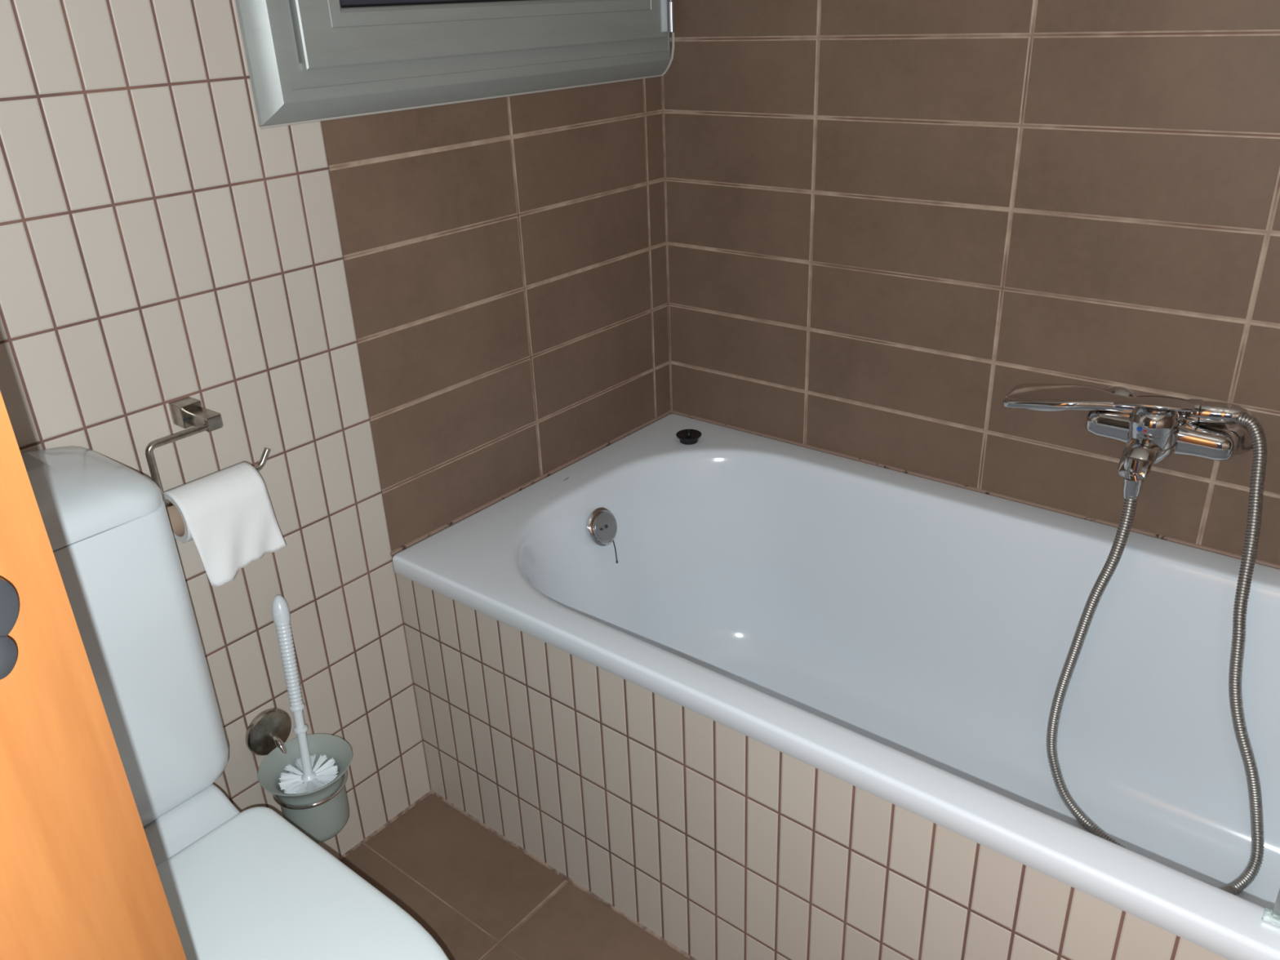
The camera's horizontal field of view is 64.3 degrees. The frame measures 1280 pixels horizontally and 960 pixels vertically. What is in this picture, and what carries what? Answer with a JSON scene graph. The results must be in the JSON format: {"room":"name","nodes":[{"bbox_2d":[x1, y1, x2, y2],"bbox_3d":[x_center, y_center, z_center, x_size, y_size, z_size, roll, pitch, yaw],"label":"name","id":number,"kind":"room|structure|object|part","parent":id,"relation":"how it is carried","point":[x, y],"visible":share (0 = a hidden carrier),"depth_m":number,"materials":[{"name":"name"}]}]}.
{"room":"bathroom","nodes":[
{"label":"bathroom","id":0,"kind":"room"},
{"bbox_2d":[0,0,671,858],"bbox_3d":[-0.656,-0.473,1.107,0.200,2.400,1.950,17,32,36],"label":"wall","id":1,"kind":"structure","parent":0,"point":[421,316],"depth_m":1.39,"materials":[{"name":"beige tile"}]},
{"bbox_2d":[145,396,270,506],"bbox_3d":[-0.532,-0.042,1.222,0.070,0.097,0.148,17,32,36],"label":"toilet paper holder","id":2,"kind":"object","parent":1,"relation":"attached to","point":[186,412],"visible":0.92,"depth_m":1.20,"materials":[{"name":"silver metal"}]},
{"bbox_2d":[163,461,286,586],"bbox_3d":[-0.503,0.050,1.232,0.082,0.115,0.109,17,32,36],"label":"toilet paper roll","id":3,"kind":"object","parent":2,"relation":"hanging from","point":[228,515],"visible":0.96,"depth_m":1.21,"materials":[{"name":"white paper"}]},
{"bbox_2d":[245,707,352,843],"bbox_3d":[-0.470,0.416,1.422,0.155,0.158,0.126,17,32,36],"label":"toilet brush holder","id":4,"kind":"object","parent":1,"relation":"attached to","point":[321,814],"visible":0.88,"depth_m":1.42,"materials":[{"name":"clear glass"}]},
{"bbox_3d":[-0.507,0.384,1.441,0.043,0.048,0.012,17,32,36],"label":"holder arm","id":5,"kind":"part","parent":4,"relation":"part of","materials":[{"name":"silver metal"}]},
{"bbox_2d":[271,595,337,794],"bbox_3d":[-0.467,0.313,1.372,0.102,0.300,0.090,17,32,36],"label":"toilet brush","id":6,"kind":"object","parent":4,"relation":"in","point":[310,780],"visible":0.83,"depth_m":1.38,"materials":[{"name":"white plastic"}]},
{"bbox_3d":[-0.469,0.285,1.383,0.022,0.259,0.084,-9,26,-13],"label":"brush handle","id":7,"kind":"part","parent":6,"relation":"part of","materials":[{"name":"white plastic"}]},
{"bbox_2d":[235,0,674,128],"bbox_3d":[-0.217,-0.867,1.346,0.074,0.679,0.790,17,32,36],"label":"window","id":8,"kind":"structure","parent":1,"relation":"in","point":[308,61],"depth_m":1.36,"materials":[{"name":"paint"}]},
{"bbox_3d":[-0.197,-0.871,1.350,0.006,0.430,0.580,17,32,36],"label":"pane","id":9,"kind":"part","parent":8,"relation":"part of","materials":[{"name":"clear glass"}]},
{"bbox_3d":[-0.207,-0.874,1.357,0.054,0.558,0.708,17,32,36],"label":"sash","id":10,"kind":"part","parent":8,"relation":"part of","materials":[{"name":"paint"}]},
{"bbox_2d":[337,790,697,959],"bbox_3d":[-0.085,0.966,0.823,1.724,0.007,1.254,17,32,36],"label":"trim","id":11,"kind":"structure","parent":1,"relation":"attached to","point":[686,954],"depth_m":1.62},
{"bbox_2d":[339,793,690,959],"bbox_3d":[-0.154,0.995,0.826,2.020,0.050,2.950,17,32,36],"label":"floor","id":12,"kind":"structure","parent":0,"point":[479,896],"depth_m":1.54,"materials":[{"name":"brown tile"}]},
{"bbox_2d":[20,446,448,959],"bbox_3d":[-0.471,0.456,0.987,0.671,0.810,0.394,17,32,36],"label":"toilet","id":13,"kind":"object","parent":12,"relation":"on","point":[248,884],"visible":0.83,"depth_m":1.06,"materials":[{"name":"white ceramic"}]},
{"bbox_3d":[-0.677,0.054,0.967,0.180,0.042,0.394,17,32,36],"label":"cistern lid","id":14,"kind":"part","parent":13,"relation":"part of","materials":[{"name":"white ceramic"}]},
{"bbox_3d":[-0.383,0.492,0.926,0.446,0.016,0.368,17,32,36],"label":"lid","id":15,"kind":"part","parent":13,"relation":"part of","materials":[{"name":"white plastic"}]},
{"bbox_2d":[395,573,1228,959],"bbox_3d":[0.314,0.538,1.175,1.720,0.440,0.045,17,32,36],"label":"apron","id":16,"kind":"object","parent":12,"relation":"on","point":[722,843],"visible":0.75,"depth_m":1.31,"materials":[{"name":"beige tile"}]},
{"bbox_2d":[392,413,1279,959],"bbox_3d":[0.514,0.373,1.375,1.712,0.392,0.703,17,32,36],"label":"bathtub","id":17,"kind":"object","parent":12,"relation":"on","point":[905,639],"visible":0.86,"depth_m":1.59,"materials":[{"name":"white ceramic"}]},
{"bbox_2d":[675,429,701,444],"bbox_3d":[0.091,-0.082,1.890,0.047,0.024,0.047,17,32,36],"label":"plug","id":18,"kind":"object","parent":17,"relation":"on","point":[686,437],"visible":1,"depth_m":1.88,"materials":[{"name":"black rubber"}]},
{"bbox_3d":[0.090,-0.088,1.887,0.013,0.010,0.013,17,32,36],"label":"plug stem","id":19,"kind":"part","parent":18,"relation":"part of","materials":[{"name":"black rubber"}]},
{"bbox_2d":[1261,888,1279,927],"bbox_3d":[0.732,-0.177,0.437,0.548,1.389,0.008,17,32,36],"label":"screen","id":20,"kind":"object","parent":17,"relation":"on","point":[1272,917],"visible":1,"depth_m":0.88,"materials":[{"name":"clear glass"}]},
{"bbox_3d":[0.733,-0.180,0.434,0.540,1.381,0.006,17,32,36],"label":"glass panel","id":21,"kind":"part","parent":20,"relation":"part of","materials":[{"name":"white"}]},
{"bbox_2d":[662,0,1279,564],"bbox_3d":[0.695,-0.617,1.287,2.020,2.400,0.100,17,32,36],"label":"wall","id":22,"kind":"structure","parent":0,"point":[886,220],"depth_m":1.52,"materials":[{"name":"brown tile"}]},
{"bbox_2d":[390,409,1279,569],"bbox_3d":[0.507,0.195,1.296,1.719,0.008,0.707,17,32,36],"label":"trim","id":23,"kind":"structure","parent":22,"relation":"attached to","point":[540,477],"depth_m":1.69,"materials":[{"name":"white plastic"}]},
{"bbox_2d":[1085,386,1259,481],"bbox_3d":[0.703,-0.068,1.377,0.219,0.098,0.154,17,32,36],"label":"mixer","id":24,"kind":"object","parent":22,"relation":"attached to","point":[1154,431],"visible":0.88,"depth_m":1.35,"materials":[{"name":"silver metal"}]},
{"bbox_2d":[1003,383,1247,425],"bbox_3d":[0.667,-0.105,1.418,0.307,0.047,0.089,17,32,36],"label":"shower","id":25,"kind":"object","parent":24,"relation":"attached to","point":[1035,397],"visible":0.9,"depth_m":1.43,"materials":[{"name":"silver metal"}]},
{"bbox_3d":[0.591,-0.113,1.483,0.086,0.012,0.068,17,32,36],"label":"spray plate","id":26,"kind":"part","parent":25,"relation":"part of","materials":[{"name":"grey"}]},
{"bbox_3d":[0.650,-0.110,1.431,0.262,0.044,0.089,17,32,36],"label":"shower handle","id":27,"kind":"part","parent":25,"relation":"part of","materials":[{"name":"silver metal"}]},
{"bbox_2d":[1123,454,1151,478],"bbox_3d":[0.662,-0.019,1.357,0.036,0.029,0.037,17,32,36],"label":"outlet","id":28,"kind":"object","parent":24,"relation":"attached to","point":[1135,466],"depth_m":1.34,"materials":[{"name":"silver metal"}]},
{"bbox_3d":[0.678,-0.041,1.371,0.050,0.055,0.096,17,32,36],"label":"spout","id":29,"kind":"part","parent":24,"relation":"part of","materials":[{"name":"silver metal"}]},
{"bbox_3d":[0.687,-0.085,1.358,0.061,0.042,0.058,17,32,36],"label":"lever","id":30,"kind":"part","parent":24,"relation":"part of","materials":[{"name":"silver metal"}]},
{"bbox_2d":[1045,413,1266,894],"bbox_3d":[0.740,0.237,1.375,0.185,0.620,0.284,-8,26,-12],"label":"shower hose","id":31,"kind":"object","parent":24,"relation":"attached to","point":[1131,490],"visible":0.9,"depth_m":1.38,"materials":[{"name":"silver metal"}]},
{"bbox_3d":[-0.594,0.111,-0.131,2.020,2.400,0.100,17,32,36],"label":"wall","id":32,"kind":"structure","parent":0,"visible":0},
{"bbox_2d":[0,391,186,959],"bbox_3d":[-0.314,0.174,0.145,0.056,2.012,0.645,3,26,10],"label":"door","id":33,"kind":"structure","parent":32,"relation":"in","point":[80,879],"depth_m":0.43,"materials":[{"name":"orange wood"}]},
{"bbox_3d":[-0.246,0.049,0.379,0.014,0.027,0.027,3,26,10],"label":"knob","id":34,"kind":"part","parent":33,"relation":"part of","materials":[{"name":"grey metal"}]}
]}

